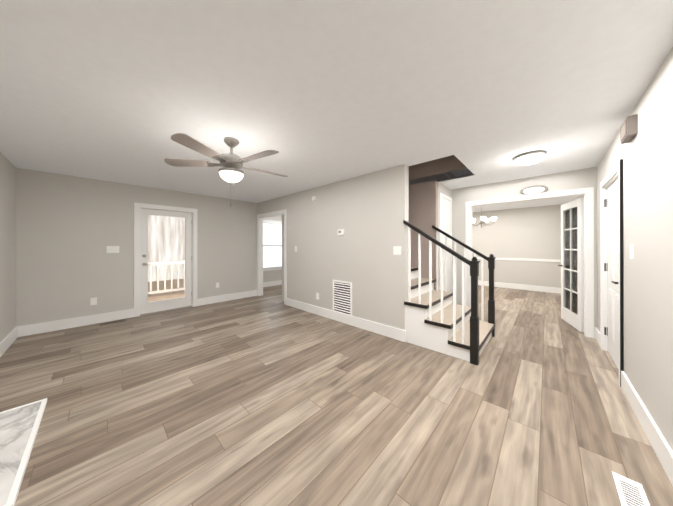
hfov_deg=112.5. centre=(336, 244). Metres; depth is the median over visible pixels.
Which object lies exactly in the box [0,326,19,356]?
baseboard
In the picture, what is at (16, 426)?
hearth slab
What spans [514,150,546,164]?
light
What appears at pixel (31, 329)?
baseboard
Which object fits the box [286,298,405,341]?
baseboard
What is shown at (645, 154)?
wall
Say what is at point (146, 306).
patio door
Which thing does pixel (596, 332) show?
baseboard
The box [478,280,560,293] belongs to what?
baseboard
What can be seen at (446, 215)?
door
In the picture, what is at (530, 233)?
wall
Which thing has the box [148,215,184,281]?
backdrop
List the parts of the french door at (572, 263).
glass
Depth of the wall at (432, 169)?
3.86 m
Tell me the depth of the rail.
6.12 m
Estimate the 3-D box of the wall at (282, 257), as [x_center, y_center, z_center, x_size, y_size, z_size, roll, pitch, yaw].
[-0.057,0.114,6.595,0.120,2.440,3.515,0,0,43]
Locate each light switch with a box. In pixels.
[107,246,118,252]
[393,246,400,254]
[630,244,633,258]
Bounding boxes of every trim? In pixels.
[0,398,46,505]
[257,209,286,304]
[465,187,593,337]
[472,257,560,261]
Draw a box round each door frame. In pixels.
[134,202,197,316]
[439,192,451,302]
[600,160,619,384]
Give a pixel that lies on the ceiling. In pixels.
(316, 93)
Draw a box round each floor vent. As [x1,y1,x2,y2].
[100,319,125,325]
[612,472,649,505]
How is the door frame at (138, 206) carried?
attached to the wall at (69, 229)
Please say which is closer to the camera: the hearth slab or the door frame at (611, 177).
the hearth slab
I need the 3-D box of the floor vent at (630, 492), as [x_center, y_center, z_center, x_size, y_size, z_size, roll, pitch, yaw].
[1.538,1.320,1.164,0.105,0.008,0.300,0,0,43]
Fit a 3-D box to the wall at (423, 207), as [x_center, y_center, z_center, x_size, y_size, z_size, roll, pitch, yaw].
[0.621,0.111,4.970,3.090,2.440,0.120,0,0,43]
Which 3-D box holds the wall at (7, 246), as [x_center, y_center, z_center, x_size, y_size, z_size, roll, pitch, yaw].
[-2.442,0.104,1.125,6.377,2.440,0.120,0,0,43]
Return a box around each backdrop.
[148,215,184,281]
[263,224,281,266]
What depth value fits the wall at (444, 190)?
4.01 m
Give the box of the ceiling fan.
[164,133,287,206]
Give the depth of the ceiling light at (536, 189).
3.63 m
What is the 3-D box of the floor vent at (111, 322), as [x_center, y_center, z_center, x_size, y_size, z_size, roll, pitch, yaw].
[-3.832,1.325,3.864,0.120,0.008,0.320,0,0,43]
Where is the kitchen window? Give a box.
[263,220,281,270]
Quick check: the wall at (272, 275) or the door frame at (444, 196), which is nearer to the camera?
the door frame at (444, 196)
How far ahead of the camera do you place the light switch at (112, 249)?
3.96 m
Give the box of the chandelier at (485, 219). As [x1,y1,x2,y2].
[472,206,496,227]
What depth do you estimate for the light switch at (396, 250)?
3.16 m
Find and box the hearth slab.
[0,401,41,505]
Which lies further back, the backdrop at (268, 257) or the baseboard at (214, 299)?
the backdrop at (268, 257)
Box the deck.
[148,279,184,301]
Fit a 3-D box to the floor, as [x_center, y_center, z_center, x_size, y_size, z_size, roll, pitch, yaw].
[0.511,1.381,4.948,7.297,0.100,9.740,0,0,43]
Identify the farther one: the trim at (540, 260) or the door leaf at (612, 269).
the trim at (540, 260)
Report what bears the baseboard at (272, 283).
attached to the wall at (272, 275)
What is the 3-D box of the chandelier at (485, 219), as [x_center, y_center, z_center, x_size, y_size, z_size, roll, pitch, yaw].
[3.771,-0.778,5.803,0.618,0.660,0.640,0,0,43]
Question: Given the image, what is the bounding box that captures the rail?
[148,261,184,293]
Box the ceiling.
[0,0,672,211]
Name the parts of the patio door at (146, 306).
glass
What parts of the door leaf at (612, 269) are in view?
front door hardware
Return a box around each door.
[140,208,191,313]
[441,197,450,291]
[561,198,583,331]
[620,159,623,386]
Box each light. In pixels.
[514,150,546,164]
[520,185,547,194]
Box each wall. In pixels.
[0,152,15,341]
[16,168,256,325]
[257,164,408,329]
[263,215,281,281]
[282,215,283,300]
[409,155,473,184]
[409,180,437,289]
[438,182,450,289]
[451,167,596,326]
[472,204,562,287]
[577,47,672,450]
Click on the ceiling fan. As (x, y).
(231, 163)
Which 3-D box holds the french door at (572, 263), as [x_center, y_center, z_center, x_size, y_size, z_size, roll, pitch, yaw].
[3.880,0.302,3.716,0.035,2.030,0.730,0,0,28]
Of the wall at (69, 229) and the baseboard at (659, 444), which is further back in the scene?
the wall at (69, 229)
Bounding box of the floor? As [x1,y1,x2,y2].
[0,285,672,505]
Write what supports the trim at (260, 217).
attached to the wall at (282, 257)
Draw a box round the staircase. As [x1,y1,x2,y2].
[403,220,495,365]
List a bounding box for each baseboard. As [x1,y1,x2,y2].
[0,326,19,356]
[20,309,133,336]
[197,290,256,305]
[245,280,281,291]
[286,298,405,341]
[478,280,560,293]
[594,327,599,345]
[621,371,672,485]
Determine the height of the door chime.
0.150 m
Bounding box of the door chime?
[620,114,637,143]
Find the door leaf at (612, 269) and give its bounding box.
[604,179,618,369]
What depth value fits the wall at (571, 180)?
3.86 m
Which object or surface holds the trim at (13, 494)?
on the floor
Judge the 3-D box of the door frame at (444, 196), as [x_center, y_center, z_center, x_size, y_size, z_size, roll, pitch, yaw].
[2.063,0.200,4.237,0.018,2.260,0.700,0,0,43]
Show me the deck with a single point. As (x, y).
(168, 294)
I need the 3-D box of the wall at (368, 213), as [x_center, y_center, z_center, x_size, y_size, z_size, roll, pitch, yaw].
[-0.935,0.111,4.919,5.230,2.440,0.132,0,0,43]
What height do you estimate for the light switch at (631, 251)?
0.120 m
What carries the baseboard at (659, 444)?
attached to the wall at (645, 154)
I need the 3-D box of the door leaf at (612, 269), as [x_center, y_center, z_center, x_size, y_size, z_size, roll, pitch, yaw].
[3.065,0.303,2.486,0.110,2.022,0.923,0,0,43]
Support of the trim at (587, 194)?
attached to the wall at (571, 180)
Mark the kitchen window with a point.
(266, 222)
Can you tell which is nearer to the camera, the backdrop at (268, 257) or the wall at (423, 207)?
the wall at (423, 207)
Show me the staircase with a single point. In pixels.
(437, 320)
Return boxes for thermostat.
[337,229,343,235]

